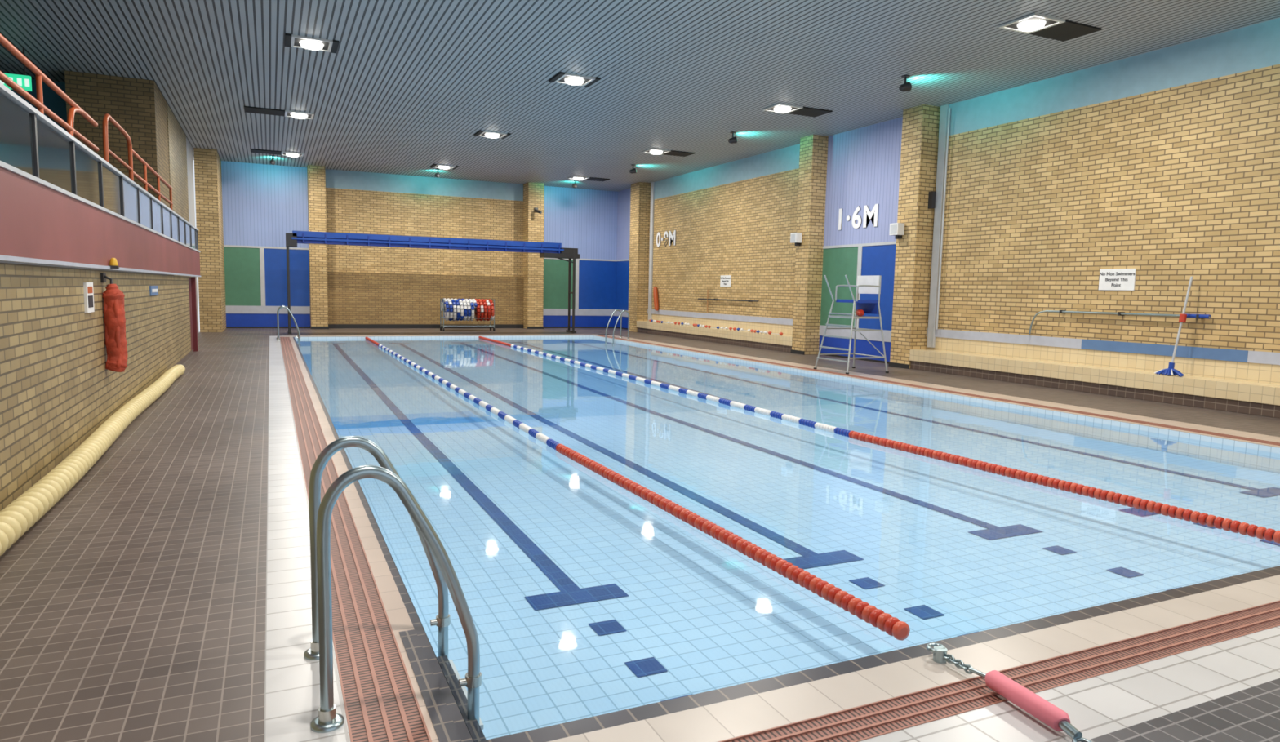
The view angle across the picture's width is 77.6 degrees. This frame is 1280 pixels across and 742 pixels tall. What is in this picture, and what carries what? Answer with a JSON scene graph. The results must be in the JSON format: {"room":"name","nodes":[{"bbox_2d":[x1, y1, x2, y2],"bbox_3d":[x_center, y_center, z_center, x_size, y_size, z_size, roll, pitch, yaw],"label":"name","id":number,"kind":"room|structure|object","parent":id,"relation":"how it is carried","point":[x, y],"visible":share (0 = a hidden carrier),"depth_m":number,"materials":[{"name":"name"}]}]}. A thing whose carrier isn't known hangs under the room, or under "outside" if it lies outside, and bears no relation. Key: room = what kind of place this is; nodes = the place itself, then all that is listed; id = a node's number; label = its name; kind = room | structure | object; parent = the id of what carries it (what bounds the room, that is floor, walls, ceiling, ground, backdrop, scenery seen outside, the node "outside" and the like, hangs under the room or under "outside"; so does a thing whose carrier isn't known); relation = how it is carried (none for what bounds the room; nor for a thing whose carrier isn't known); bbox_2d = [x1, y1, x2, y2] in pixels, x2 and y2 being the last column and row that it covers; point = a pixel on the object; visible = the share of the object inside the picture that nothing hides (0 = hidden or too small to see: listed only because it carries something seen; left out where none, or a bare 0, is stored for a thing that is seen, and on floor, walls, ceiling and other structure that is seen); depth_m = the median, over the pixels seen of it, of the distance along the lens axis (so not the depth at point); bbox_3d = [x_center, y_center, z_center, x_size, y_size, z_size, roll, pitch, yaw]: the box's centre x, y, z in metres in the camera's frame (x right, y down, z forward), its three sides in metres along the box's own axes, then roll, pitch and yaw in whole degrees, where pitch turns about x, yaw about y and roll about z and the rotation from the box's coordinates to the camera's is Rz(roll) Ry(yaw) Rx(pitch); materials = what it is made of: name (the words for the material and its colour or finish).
{"room":"indoor swimming pool","nodes":[
{"label":"indoor swimming pool","id":0,"kind":"room"},
{"bbox_2d":[9,79,66,131],"bbox_3d":[-13.542,-4.122,15.714,4.262,3.456,0.233,-1,6,-25],"label":"gallery","id":1,"kind":"object","parent":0,"point":[53,101],"depth_m":16.18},
{"bbox_2d":[0,262,193,511],"bbox_3d":[-5.090,-0.059,6.776,0.465,1.643,25.808,-1,6,-25],"label":"wall","id":2,"kind":"structure","parent":0,"point":[56,388],"depth_m":6.54,"materials":[{"name":"brick"}]},
{"bbox_2d":[83,282,94,312],"bbox_3d":[-5.139,-0.687,7.431,0.025,0.279,0.310,-1,6,-25],"label":"sign","id":3,"kind":"object","parent":2,"relation":"attached to","point":[88,291],"visible":1,"depth_m":7.36,"materials":[{"name":"white plastic"}]},
{"bbox_2d":[0,160,201,276],"bbox_3d":[-7.651,-1.120,5.531,6.293,0.597,25.916,-1,6,-25],"label":"gallery balcony","id":4,"kind":"object","parent":2,"relation":"on","point":[42,223],"visible":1,"depth_m":6.60,"materials":[{"name":"paint"}]},
{"bbox_2d":[0,33,173,209],"bbox_3d":[-4.643,-1.952,5.701,0.056,1.553,23.250,-1,6,-25],"label":"gallery railing","id":5,"kind":"object","parent":4,"relation":"on","point":[41,77],"visible":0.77,"depth_m":8.02,"materials":[{"name":"metal"}]},
{"bbox_2d":[0,82,198,249],"bbox_3d":[-4.829,-1.734,6.755,0.070,0.496,25.885,-1,6,-25],"label":"glass balustrade","id":6,"kind":"object","parent":4,"relation":"on","point":[32,143],"visible":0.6,"depth_m":6.79,"materials":[{"name":"clear glass"}]},
{"bbox_2d":[108,257,119,268],"bbox_3d":[-5.323,-1.089,8.057,0.078,0.108,0.093,-1,6,-25],"label":"beacon","id":7,"kind":"object","parent":4,"relation":"attached to","point":[113,263],"visible":0.96,"depth_m":8.03,"materials":[{"name":"yellow plastic"}]},
{"bbox_2d":[100,273,127,372],"bbox_3d":[-5.391,-0.493,8.179,0.195,1.010,0.221,-1,6,-25],"label":"bag","id":8,"kind":"object","parent":2,"relation":"hanging from","point":[114,320],"visible":1,"depth_m":8.13,"materials":[{"name":"red fabric"}]},
{"bbox_2d":[45,350,192,475],"bbox_3d":[-4.479,0.803,6.082,0.023,0.093,23.870,-1,6,-25],"label":"baseboard","id":9,"kind":"structure","parent":2,"relation":"attached to","point":[189,354],"depth_m":15.34,"materials":[{"name":"tile"}]},
{"bbox_2d":[149,285,158,295],"bbox_3d":[-7.081,-1.173,11.611,0.022,0.140,0.775,-1,6,-25],"label":"notice","id":10,"kind":"object","parent":2,"relation":"attached to","point":[153,290],"visible":1,"depth_m":11.52,"materials":[{"name":"blue plastic"}]},
{"bbox_2d":[191,276,198,351],"bbox_3d":[-9.894,-1.262,17.698,0.078,1.643,0.186,-1,6,-25],"label":"trim doorpost","id":11,"kind":"structure","parent":2,"relation":"attached to","point":[193,278],"depth_m":17.62,"materials":[{"name":"red paint"}]},
{"bbox_2d":[64,70,199,333],"bbox_3d":[-12.616,-3.558,20.585,1.472,5.518,10.463,-1,6,-25],"label":"wall","id":12,"kind":"structure","parent":0,"point":[137,105],"depth_m":15.88,"materials":[{"name":"beige brick"}]},
{"bbox_2d":[193,147,226,332],"bbox_3d":[-13.642,-4.059,25.335,0.604,5.518,2.480,-1,6,-25],"label":"column","id":13,"kind":"structure","parent":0,"point":[207,162],"depth_m":24.26,"materials":[{"name":"brick"}]},
{"bbox_2d":[306,164,328,328],"bbox_3d":[-11.116,-4.222,27.476,0.542,5.518,0.698,-1,6,-25],"label":"column","id":14,"kind":"structure","parent":0,"point":[316,175],"depth_m":27.17,"materials":[{"name":"brick"}]},
{"bbox_2d":[311,326,328,328],"bbox_3d":[-11.022,-1.488,27.423,0.574,0.093,0.023,-1,6,-25],"label":"trim","id":15,"kind":"structure","parent":14,"relation":"attached to","point":[312,327],"depth_m":27.42,"materials":[{"name":"black tile"}]},
{"bbox_2d":[221,160,617,328],"bbox_3d":[-7.451,-4.361,29.608,14.260,5.518,0.356,-1,6,-25],"label":"wall","id":16,"kind":"structure","parent":0,"point":[262,203],"depth_m":28.95,"materials":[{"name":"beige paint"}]},
{"bbox_2d":[328,324,523,328],"bbox_3d":[-7.777,-1.657,29.541,7.130,0.140,0.031,-1,6,-25],"label":"baseboard","id":17,"kind":"structure","parent":16,"relation":"attached to","point":[331,326],"depth_m":29.21,"materials":[{"name":"tile"}]},
{"bbox_2d":[522,182,544,328],"bbox_3d":[-4.116,-4.401,30.705,0.620,5.518,0.698,-1,6,-25],"label":"column","id":18,"kind":"structure","parent":0,"point":[533,193],"depth_m":30.42,"materials":[{"name":"brick"}]},
{"bbox_2d":[527,326,543,328],"bbox_3d":[-4.022,-1.667,30.652,0.651,0.093,0.023,-1,6,-25],"label":"trim","id":19,"kind":"structure","parent":18,"relation":"attached to","point":[528,327],"depth_m":30.64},
{"bbox_2d":[534,207,542,213],"bbox_3d":[-3.861,-6.036,30.006,0.194,0.254,0.461,-2,7,-32],"label":"security camera","id":20,"kind":"object","parent":18,"relation":"attached to","point":[536,210],"visible":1,"depth_m":29.93,"materials":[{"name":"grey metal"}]},
{"bbox_2d":[628,182,650,332],"bbox_3d":[-0.030,-4.244,29.999,0.465,5.518,0.775,-1,6,-25],"label":"column","id":21,"kind":"structure","parent":0,"point":[640,196],"depth_m":29.72,"materials":[{"name":"brick"}]},
{"bbox_2d":[0,328,1279,741],"bbox_3d":[-0.465,0.231,13.978,14.880,0.186,34.875,-1,6,-25],"label":"floor","id":22,"kind":"structure","parent":0,"point":[165,596],"depth_m":3.76,"materials":[{"name":"brown tile"}]},
{"bbox_2d":[0,364,185,555],"bbox_3d":[-4.011,0.843,5.321,0.249,0.186,17.528,-1,6,-25],"label":"corrugated hose","id":23,"kind":"object","parent":22,"relation":"on","point":[18,517],"visible":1,"depth_m":5.88,"materials":[{"name":"beige plastic"}]},
{"bbox_2d":[275,305,300,342],"bbox_3d":[-9.770,-1.224,22.121,0.614,1.157,0.732,-1,6,-25],"label":"pool ladder","id":24,"kind":"object","parent":22,"relation":"on","point":[298,336],"visible":0.96,"depth_m":21.80,"materials":[{"name":"silver metal"}]},
{"bbox_2d":[280,336,431,741],"bbox_3d":[-5.414,0.269,12.561,0.253,0.189,23.436,-1,6,-25],"label":"grate","id":25,"kind":"object","parent":22,"relation":"in","point":[380,702],"visible":0.9,"depth_m":3.60,"materials":[{"name":"red plastic"}]},
{"bbox_2d":[303,435,483,733],"bbox_3d":[-0.994,0.874,3.156,0.614,1.157,0.701,-1,6,-25],"label":"pool ladder","id":26,"kind":"object","parent":22,"relation":"on","point":[327,720],"depth_m":2.93,"materials":[{"name":"silver metal"}]},
{"bbox_2d":[285,231,579,333],"bbox_3d":[-6.595,-2.850,26.635,9.532,3.146,0.852,-1,6,-25],"label":"gantry","id":27,"kind":"object","parent":22,"relation":"on","point":[546,250],"visible":0.99,"depth_m":26.18,"materials":[{"name":"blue metal"}]},
{"bbox_2d":[440,297,494,331],"bbox_3d":[-6.102,-1.992,28.204,1.820,1.141,0.799,-1,6,-25],"label":"trolley","id":28,"kind":"object","parent":22,"relation":"on","point":[463,309],"visible":1,"depth_m":27.97,"materials":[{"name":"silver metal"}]},
{"bbox_2d":[604,309,629,341],"bbox_3d":[-0.722,-1.387,25.616,0.614,1.157,0.732,-1,6,-25],"label":"pool ladder","id":29,"kind":"object","parent":22,"relation":"on","point":[626,311],"visible":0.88,"depth_m":25.43,"materials":[{"name":"silver metal"}]},
{"bbox_2d":[636,320,792,352],"bbox_3d":[2.140,-1.177,25.464,0.465,0.418,9.842,-1,6,-25],"label":"tiled bench","id":30,"kind":"object","parent":22,"relation":"on","point":[783,343],"visible":0.76,"depth_m":24.25,"materials":[{"name":"beige tile"}]},
{"bbox_2d":[648,319,782,335],"bbox_3d":[2.036,-1.439,25.490,0.247,0.093,8.727,-1,6,-25],"label":"string","id":31,"kind":"object","parent":30,"relation":"on","point":[650,320],"visible":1,"depth_m":24.57,"materials":[{"name":"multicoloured plastic"}]},
{"bbox_2d":[293,335,1279,741],"bbox_3d":[-1.127,0.125,14.879,9.432,0.189,22.816,-1,6,-25],"label":"pool edge tiles","id":32,"kind":"object","parent":22,"relation":"on","point":[448,722],"visible":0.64,"depth_m":3.30,"materials":[{"name":"beige tile"}]},
{"bbox_2d":[294,335,1279,741],"bbox_3d":[-1.092,0.186,14.936,9.323,0.305,22.692,-1,6,-25],"label":"basin","id":33,"kind":"object","parent":22,"relation":"in","point":[714,616],"visible":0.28,"depth_m":6.51,"materials":[{"name":"tile"}]},
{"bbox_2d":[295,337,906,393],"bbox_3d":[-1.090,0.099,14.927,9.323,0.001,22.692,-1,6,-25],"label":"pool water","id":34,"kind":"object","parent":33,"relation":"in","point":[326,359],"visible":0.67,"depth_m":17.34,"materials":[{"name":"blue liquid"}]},
{"bbox_2d":[364,337,910,640],"bbox_3d":[-3.529,0.123,13.881,0.159,0.090,22.450,-1,6,-25],"label":"lane rope","id":35,"kind":"object","parent":34,"relation":"on","point":[892,626],"visible":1,"depth_m":5.16,"materials":[{"name":"red plastic"}]},
{"bbox_2d":[478,336,1279,543],"bbox_3d":[-0.383,0.050,15.263,0.292,0.090,22.575,-2,6,-25],"label":"lane rope","id":36,"kind":"object","parent":34,"relation":"on","point":[1236,526],"visible":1,"depth_m":7.34,"materials":[{"name":"red plastic"}]},
{"bbox_2d":[364,377,1279,702],"bbox_3d":[-1.011,0.270,14.682,7.781,0.139,21.530,-1,6,-25],"label":"lane markings","id":37,"kind":"object","parent":33,"relation":"in","point":[571,593],"visible":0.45,"depth_m":6.44,"materials":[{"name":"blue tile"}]},
{"bbox_2d":[813,275,888,374],"bbox_3d":[4.340,-0.970,16.246,1.076,1.957,1.091,-1,6,-25],"label":"chair","id":38,"kind":"object","parent":22,"relation":"on","point":[865,284],"visible":0.99,"depth_m":16.17,"materials":[{"name":"white metal"}]},
{"bbox_2d":[855,309,864,316],"bbox_3d":[4.488,-1.189,16.265,0.140,0.139,0.544,2,6,10],"label":"rescue torpedo","id":39,"kind":"object","parent":38,"relation":"on","point":[860,313],"visible":1,"depth_m":16.04,"materials":[{"name":"red plastic"}]},
{"bbox_2d":[599,335,1279,445],"bbox_3d":[3.432,0.031,16.752,0.202,0.189,23.234,-1,6,-25],"label":"grate","id":40,"kind":"object","parent":22,"relation":"in","point":[821,371],"visible":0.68,"depth_m":11.88,"materials":[{"name":"plastic"}]},
{"bbox_2d":[717,600,1279,741],"bbox_3d":[3.826,1.296,4.306,9.564,0.189,0.186,-1,6,-25],"label":"grate","id":41,"kind":"object","parent":22,"relation":"in","point":[862,722],"visible":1,"depth_m":3.25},
{"bbox_2d":[925,642,1092,741],"bbox_3d":[1.411,1.233,3.087,0.096,0.086,0.820,-1,6,-21],"label":"lane rope tensioner","id":42,"kind":"object","parent":22,"relation":"on","point":[1030,702],"visible":1,"depth_m":2.99,"materials":[{"name":"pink plastic"}]},
{"bbox_2d":[909,349,1279,418],"bbox_3d":[9.687,0.623,9.201,0.465,0.418,17.670,-1,6,-25],"label":"tiled bench","id":43,"kind":"object","parent":22,"relation":"on","point":[1262,399],"visible":1,"depth_m":12.96,"materials":[{"name":"beige tile"}]},
{"bbox_2d":[1154,276,1192,377],"bbox_3d":[8.157,-0.688,12.192,0.395,1.519,0.301,6,7,37],"label":"mop","id":44,"kind":"object","parent":43,"relation":"on","point":[1170,371],"visible":1,"depth_m":12.18,"materials":[{"name":"white paint"}]},
{"bbox_2d":[0,0,1279,191],"bbox_3d":[-2.874,-5.380,12.411,20.925,0.155,35.185,-1,6,-25],"label":"ceiling","id":45,"kind":"structure","parent":0,"point":[407,87],"depth_m":14.13,"materials":[{"name":"grey metal"}]},
{"bbox_2d":[0,48,31,91],"bbox_3d":[-10.897,-5.253,13.802,0.542,0.713,0.093,-1,6,-25],"label":"exit sign","id":46,"kind":"object","parent":45,"relation":"hanging from","point":[24,82],"visible":0.7,"depth_m":13.86,"materials":[{"name":"green plastic"}]},
{"bbox_2d":[269,155,275,164],"bbox_3d":[-11.527,-6.614,24.995,0.170,0.279,0.215,-1,6,-25],"label":"floodlight","id":47,"kind":"object","parent":45,"relation":"hanging from","point":[272,161],"visible":1,"depth_m":24.96,"materials":[{"name":"grey metal"}]},
{"bbox_2d":[250,148,303,156],"bbox_3d":[-11.084,-6.640,24.347,1.472,0.077,0.620,-1,6,-25],"label":"recessed light","id":48,"kind":"object","parent":45,"relation":"in","point":[252,150],"depth_m":24.30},
{"bbox_2d":[244,106,314,119],"bbox_3d":[-8.422,-6.006,18.611,1.472,0.077,0.620,-1,6,-25],"label":"recessed light","id":49,"kind":"object","parent":45,"relation":"in","point":[301,115],"depth_m":18.56,"materials":[{"name":"black metal"}]},
{"bbox_2d":[284,33,338,53],"bbox_3d":[-5.438,-5.396,13.194,0.806,0.077,0.682,-1,6,-25],"label":"recessed light","id":50,"kind":"object","parent":45,"relation":"in","point":[291,41],"depth_m":13.09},
{"bbox_2d":[435,168,439,177],"bbox_3d":[-6.883,-6.732,27.137,0.170,0.279,0.215,-1,6,-25],"label":"floodlight","id":51,"kind":"object","parent":45,"relation":"hanging from","point":[437,175],"visible":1,"depth_m":27.08,"materials":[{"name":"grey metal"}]},
{"bbox_2d":[430,164,458,169],"bbox_3d":[-6.503,-6.757,26.460,0.806,0.077,0.682,-1,6,-25],"label":"recessed light","id":52,"kind":"object","parent":45,"relation":"in","point":[435,166],"depth_m":26.32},
{"bbox_2d":[473,130,511,138],"bbox_3d":[-3.842,-6.123,20.724,0.806,0.077,0.682,-1,6,-25],"label":"recessed light","id":53,"kind":"object","parent":45,"relation":"in","point":[481,133],"depth_m":20.61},
{"bbox_2d":[548,71,600,87],"bbox_3d":[-1.245,-5.503,15.128,0.806,0.077,0.682,-1,6,-25],"label":"recessed light","id":54,"kind":"object","parent":45,"relation":"in","point":[561,77],"depth_m":15.02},
{"bbox_2d":[572,180,577,187],"bbox_3d":[-2.381,-6.848,29.214,0.170,0.279,0.215,-1,6,-25],"label":"floodlight","id":55,"kind":"object","parent":45,"relation":"hanging from","point":[574,185],"visible":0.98,"depth_m":29.19,"materials":[{"name":"grey metal"}]},
{"bbox_2d":[567,175,609,181],"bbox_3d":[-1.846,-6.876,28.608,1.395,0.077,0.620,-1,6,-25],"label":"recessed light","id":56,"kind":"object","parent":45,"relation":"in","point":[577,178],"depth_m":28.48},
{"bbox_2d":[629,164,636,173],"bbox_3d":[-0.226,-6.406,25.290,0.215,0.279,0.170,-1,6,-25],"label":"floodlight","id":57,"kind":"object","parent":45,"relation":"hanging from","point":[633,171],"visible":1,"depth_m":25.25,"materials":[{"name":"grey metal"}]},
{"bbox_2d":[641,148,694,156],"bbox_3d":[0.816,-6.242,22.872,1.395,0.077,0.620,-1,6,-25],"label":"recessed light","id":58,"kind":"object","parent":45,"relation":"in","point":[653,151],"depth_m":22.74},
{"bbox_2d":[728,131,737,143],"bbox_3d":[2.306,-5.802,19.834,0.215,0.279,0.170,-1,6,-25],"label":"floodlight","id":59,"kind":"object","parent":45,"relation":"hanging from","point":[734,140],"visible":1,"depth_m":19.79,"materials":[{"name":"grey metal"}]},
{"bbox_2d":[762,102,832,117],"bbox_3d":[3.413,-5.622,17.276,1.395,0.077,0.620,-1,6,-25],"label":"recessed light","id":60,"kind":"object","parent":45,"relation":"in","point":[778,108],"depth_m":17.18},
{"bbox_2d":[898,75,911,92],"bbox_3d":[4.805,-5.206,14.448,0.215,0.279,0.170,-1,6,-25],"label":"floodlight","id":61,"kind":"object","parent":45,"relation":"hanging from","point":[906,86],"visible":1,"depth_m":14.41,"materials":[{"name":"grey metal"}]},
{"bbox_2d":[998,13,1102,41],"bbox_3d":[6.009,-5.003,11.681,1.395,0.077,0.620,-1,6,-25],"label":"recessed light","id":62,"kind":"object","parent":45,"relation":"in","point":[1034,24],"depth_m":11.60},
{"bbox_2d":[791,134,828,355],"bbox_3d":[4.368,-3.195,20.522,0.465,5.518,0.542,-1,6,-25],"label":"column","id":63,"kind":"structure","parent":0,"point":[813,156],"depth_m":20.33,"materials":[{"name":"brick"}]},
{"bbox_2d":[790,232,802,245],"bbox_3d":[4.017,-3.374,20.450,0.225,0.326,0.248,-1,6,-25],"label":"wall speaker","id":64,"kind":"object","parent":63,"relation":"attached to","point":[795,237],"visible":1,"depth_m":20.36,"materials":[{"name":"white plastic"}]},
{"bbox_2d":[790,349,804,355],"bbox_3d":[4.090,-0.491,20.692,0.023,0.093,0.574,-1,6,-25],"label":"trim","id":65,"kind":"structure","parent":63,"relation":"attached to","point":[797,352],"depth_m":20.66,"materials":[{"name":"black"}]},
{"bbox_2d":[889,104,940,368],"bbox_3d":[5.917,-2.826,17.185,0.465,5.518,0.589,-1,6,-25],"label":"column","id":66,"kind":"structure","parent":0,"point":[921,123],"depth_m":16.99,"materials":[{"name":"brick"}]},
{"bbox_2d":[888,222,904,239],"bbox_3d":[5.542,-3.010,17.163,0.225,0.326,0.248,-1,6,-25],"label":"wall speaker","id":67,"kind":"object","parent":66,"relation":"attached to","point":[897,229],"visible":1,"depth_m":17.07,"materials":[{"name":"white plastic"}]},
{"bbox_2d":[888,361,909,368],"bbox_3d":[5.638,-0.122,17.355,0.023,0.093,0.620,-1,6,-25],"label":"trim","id":68,"kind":"structure","parent":66,"relation":"attached to","point":[890,364],"depth_m":17.33,"materials":[{"name":"black"}]},
{"bbox_2d":[615,17,1279,384],"bbox_3d":[6.446,-2.781,16.852,0.251,5.518,34.875,-1,6,-25],"label":"wall","id":69,"kind":"structure","parent":0,"point":[1163,164],"depth_m":14.26,"materials":[{"name":"beige brick"}]},
{"bbox_2d":[648,182,654,319],"bbox_3d":[0.417,-4.418,29.501,0.062,5.053,0.217,-1,6,-25],"label":"trim","id":70,"kind":"structure","parent":69,"relation":"attached to","point":[652,184],"depth_m":29.45,"materials":[{"name":"grey metal"}]},
{"bbox_2d":[653,286,658,311],"bbox_3d":[0.585,-2.643,29.088,0.170,0.875,0.298,-1,6,-25],"label":"buoy","id":71,"kind":"object","parent":69,"relation":"attached to","point":[655,289],"visible":1,"depth_m":29.03,"materials":[{"name":"paint"}]},
{"bbox_2d":[656,230,675,247],"bbox_3d":[0.924,-4.714,28.431,0.024,0.540,1.522,-1,6,-25],"label":"depth marking","id":72,"kind":"object","parent":69,"relation":"attached to","point":[672,237],"visible":1,"depth_m":28.29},
{"bbox_2d":[647,309,792,325],"bbox_3d":[2.353,-1.753,25.499,0.023,0.170,9.843,-1,6,-25],"label":"trim strip","id":73,"kind":"object","parent":69,"relation":"attached to","point":[703,315],"depth_m":24.69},
{"bbox_2d":[720,275,731,286],"bbox_3d":[2.663,-2.794,24.764,0.027,0.356,0.620,-1,6,-25],"label":"warning sign","id":74,"kind":"object","parent":69,"relation":"attached to","point":[726,280],"visible":1,"depth_m":24.73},
{"bbox_2d":[697,289,758,312],"bbox_3d":[2.690,-2.141,24.625,0.124,0.728,3.565,-1,6,-25],"label":"pole","id":75,"kind":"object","parent":69,"relation":"attached to","point":[707,299],"depth_m":24.88,"materials":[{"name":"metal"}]},
{"bbox_2d":[838,204,879,230],"bbox_3d":[5.234,-3.694,19.143,0.024,0.540,1.402,-1,6,-25],"label":"depth marking","id":76,"kind":"object","parent":69,"relation":"attached to","point":[873,215],"visible":1,"depth_m":18.92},
{"bbox_2d":[926,104,949,347],"bbox_3d":[6.293,-3.017,16.840,0.062,5.053,0.186,-1,6,-25],"label":"trim strip","id":77,"kind":"object","parent":69,"relation":"attached to","point":[944,116],"depth_m":16.80,"materials":[{"name":"grey metal"}]},
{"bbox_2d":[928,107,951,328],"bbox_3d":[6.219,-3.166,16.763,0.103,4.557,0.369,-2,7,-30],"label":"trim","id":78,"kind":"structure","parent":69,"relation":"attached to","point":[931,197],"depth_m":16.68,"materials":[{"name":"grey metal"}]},
{"bbox_2d":[926,328,1279,364],"bbox_3d":[9.898,0.047,9.236,0.026,0.170,17.670,-1,6,-25],"label":"wall ledge","id":79,"kind":"object","parent":69,"relation":"attached to","point":[1234,355],"depth_m":13.23,"materials":[{"name":"white tile"}]},
{"bbox_2d":[1098,268,1136,290],"bbox_3d":[7.973,-1.528,13.320,0.027,0.356,0.620,-1,6,-25],"label":"warning sign","id":80,"kind":"object","parent":69,"relation":"attached to","point":[1113,279],"visible":1,"depth_m":13.30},
{"bbox_2d":[1028,310,1210,333],"bbox_3d":[7.910,-0.767,13.383,0.124,0.475,3.115,-1,6,-25],"label":"pole","id":81,"kind":"object","parent":69,"relation":"attached to","point":[1119,313],"visible":0.97,"depth_m":13.17,"materials":[{"name":"silver metal"}]}
]}

